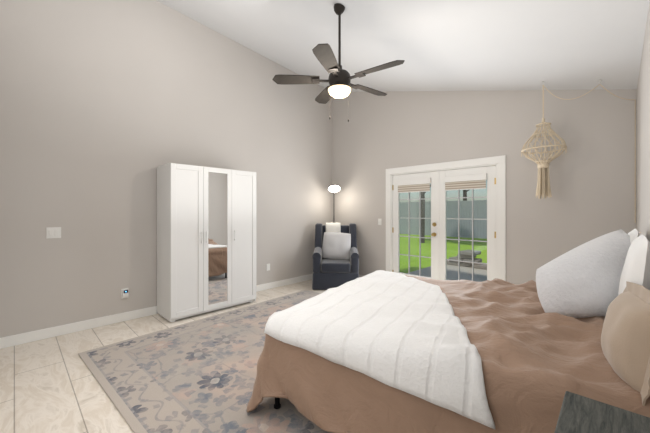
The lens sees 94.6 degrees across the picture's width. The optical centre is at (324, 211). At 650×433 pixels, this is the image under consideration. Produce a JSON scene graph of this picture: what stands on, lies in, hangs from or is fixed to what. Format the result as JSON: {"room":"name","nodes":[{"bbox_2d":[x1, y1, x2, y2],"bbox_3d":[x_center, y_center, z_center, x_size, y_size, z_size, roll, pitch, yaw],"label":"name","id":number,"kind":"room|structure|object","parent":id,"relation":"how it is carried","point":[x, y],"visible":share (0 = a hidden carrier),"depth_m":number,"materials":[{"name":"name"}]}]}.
{"room":"bedroom","nodes":[
{"label":"bedroom","id":0,"kind":"room"},
{"bbox_2d":[0,280,325,432],"bbox_3d":[0.035,1.380,2.987,4.760,0.120,5.265,0,0,44],"label":"floor","id":1,"kind":"structure","parent":0,"point":[50,385],"depth_m":2.35,"materials":[{"name":"tile"}]},
{"bbox_2d":[78,290,331,432],"bbox_3d":[-0.338,1.312,3.077,2.550,0.012,3.000,0,0,41],"label":"rug","id":2,"kind":"object","parent":1,"relation":"on","point":[198,376],"visible":0.52,"depth_m":2.38,"materials":[{"name":"beige fabric"}]},
{"bbox_2d":[247,229,649,432],"bbox_3d":[0.962,0.711,2.219,2.303,1.184,2.081,0,0,33],"label":"bed","id":3,"kind":"object","parent":2,"relation":"on","point":[379,351],"visible":0.98,"depth_m":1.58,"materials":[{"name":"brown fabric"}]},
{"bbox_2d":[264,270,495,429],"bbox_3d":[0.673,0.751,2.397,1.299,0.284,1.973,0,0,33],"label":"blanket","id":4,"kind":"object","parent":3,"relation":"on","point":[429,343],"depth_m":1.67,"materials":[{"name":"white fabric"}]},
{"bbox_2d":[157,163,255,321],"bbox_3d":[-1.573,0.369,4.107,0.532,1.899,1.170,0,0,44],"label":"wardrobe","id":5,"kind":"object","parent":1,"relation":"on","point":[206,239],"visible":1,"depth_m":3.82,"materials":[{"name":"wood"}]},
{"bbox_2d":[328,185,339,191],"bbox_3d":[0.179,0.397,5.925,0.336,1.845,0.336,0,0,44],"label":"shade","id":6,"kind":"object","parent":1,"relation":"on","point":[333,188],"visible":0.62,"depth_m":5.83,"materials":[{"name":"white metal"}]},
{"bbox_2d":[312,222,358,289],"bbox_3d":[0.197,0.758,5.479,0.801,1.115,0.926,0,0,2],"label":"armchair","id":7,"kind":"object","parent":1,"relation":"on","point":[335,259],"visible":1,"depth_m":5.36,"materials":[{"name":"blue fabric"}]},
{"bbox_2d":[325,222,340,240],"bbox_3d":[0.157,0.372,5.788,0.285,0.341,0.310,0,0,2],"label":"throw","id":8,"kind":"object","parent":7,"relation":"on","point":[329,227],"depth_m":5.64,"materials":[{"name":"white fabric"}]},
{"bbox_2d":[322,232,350,259],"bbox_3d":[0.212,0.615,5.479,0.526,0.480,0.228,0,0,2],"label":"pillow","id":9,"kind":"object","parent":7,"relation":"on","point":[336,245],"depth_m":5.42,"materials":[{"name":"white fabric"}]},
{"bbox_2d":[554,391,649,432],"bbox_3d":[0.537,0.929,0.531,0.255,0.779,0.814,0,0,44],"label":"nightstand","id":10,"kind":"object","parent":1,"relation":"on","point":[580,414],"visible":1,"depth_m":0.78,"materials":[{"name":"grey wood"}]},
{"bbox_2d":[0,0,331,337],"bbox_3d":[-1.620,-0.805,4.585,0.160,4.250,5.265,0,0,44],"label":"wall","id":11,"kind":"structure","parent":0,"point":[108,108],"depth_m":3.60,"materials":[{"name":"paint"}]},
{"bbox_2d":[46,227,60,238],"bbox_3d":[-2.865,0.220,3.170,0.014,0.116,0.116,0,0,44],"label":"light switch","id":12,"kind":"object","parent":11,"relation":"attached to","point":[53,232],"visible":1,"depth_m":3.17,"materials":[{"name":"plastic"}]},
{"bbox_2d":[121,288,128,298],"bbox_3d":[-2.407,0.985,3.617,0.053,0.116,0.072,0,0,44],"label":"outlet","id":13,"kind":"object","parent":11,"relation":"attached to","point":[125,293],"visible":1,"depth_m":3.61,"materials":[{"name":"plastic"}]},
{"bbox_2d":[0,274,312,348],"bbox_3d":[-1.556,1.268,4.523,0.018,0.105,4.945,0,0,44],"label":"baseboard","id":14,"kind":"structure","parent":11,"relation":"attached to","point":[21,338],"depth_m":3.39,"materials":[{"name":"white wood"}]},
{"bbox_2d":[157,0,649,91],"bbox_3d":[0.035,-2.256,2.987,5.440,2.209,5.945,0,0,44],"label":"ceiling","id":15,"kind":"structure","parent":0,"point":[466,45],"depth_m":3.24,"materials":[{"name":"paint"}]},
{"bbox_2d":[272,3,404,121],"bbox_3d":[0.191,-1.482,3.002,1.259,1.172,1.259,0,0,44],"label":"ceiling fan","id":16,"kind":"object","parent":15,"relation":"hanging from","point":[339,80],"visible":1,"depth_m":2.94,"materials":[{"name":"brown metal"}]},
{"bbox_2d":[332,89,635,284],"bbox_3d":[1.811,-0.805,4.819,4.410,4.250,0.160,0,0,44],"label":"wall","id":17,"kind":"structure","parent":0,"point":[592,185],"depth_m":4.02,"materials":[{"name":"paint"}]},
{"bbox_2d":[386,155,505,281],"bbox_3d":[1.823,0.275,4.781,1.890,2.090,0.258,0,0,44],"label":"french door","id":18,"kind":"structure","parent":17,"relation":"attached to","point":[442,178],"depth_m":4.67,"materials":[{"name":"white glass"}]},
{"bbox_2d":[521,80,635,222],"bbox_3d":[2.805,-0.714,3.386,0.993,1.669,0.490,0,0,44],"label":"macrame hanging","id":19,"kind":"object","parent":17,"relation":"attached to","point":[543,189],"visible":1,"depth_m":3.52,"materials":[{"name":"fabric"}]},
{"bbox_2d":[636,2,649,241],"bbox_3d":[1.689,-0.805,1.389,0.160,4.250,5.265,0,0,44],"label":"wall","id":20,"kind":"structure","parent":0,"point":[643,86],"depth_m":2.46,"materials":[{"name":"paint"}]},
{"label":"outside","id":21,"kind":"structure","parent":0,"visible":0},
{"bbox_2d":[400,234,486,272],"bbox_3d":[7.102,1.530,24.298,65.000,0.180,35.175,0,0,44],"label":"lawn","id":22,"kind":"structure","parent":21,"point":[483,249],"depth_m":11.51,"materials":[{"name":"green plant"}]},
{"bbox_2d":[400,200,486,238],"bbox_3d":[-0.869,0.395,16.735,44.039,2.090,12.579,0,0,44],"label":"fence","id":23,"kind":"object","parent":22,"relation":"on","point":[450,226],"depth_m":17.23,"materials":[{"name":"grey wood"}]},
{"bbox_2d":[421,185,468,242],"bbox_3d":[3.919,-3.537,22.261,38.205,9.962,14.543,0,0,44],"label":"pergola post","id":24,"kind":"object","parent":22,"relation":"on","point":[423,212],"depth_m":13.88,"materials":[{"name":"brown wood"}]},
{"bbox_2d":[410,264,486,281],"bbox_3d":[4.928,1.409,4.124,8.100,0.058,3.110,0,0,44],"label":"patio","id":25,"kind":"structure","parent":22,"relation":"on","point":[466,270],"depth_m":6.73,"materials":[{"name":"concrete"}]},
{"bbox_2d":[447,250,486,269],"bbox_3d":[3.653,1.180,7.678,1.074,0.390,0.551,0,0,44],"label":"stone stack","id":26,"kind":"object","parent":25,"relation":"on","point":[466,253],"depth_m":7.51,"materials":[{"name":"grey stone"}]}
]}

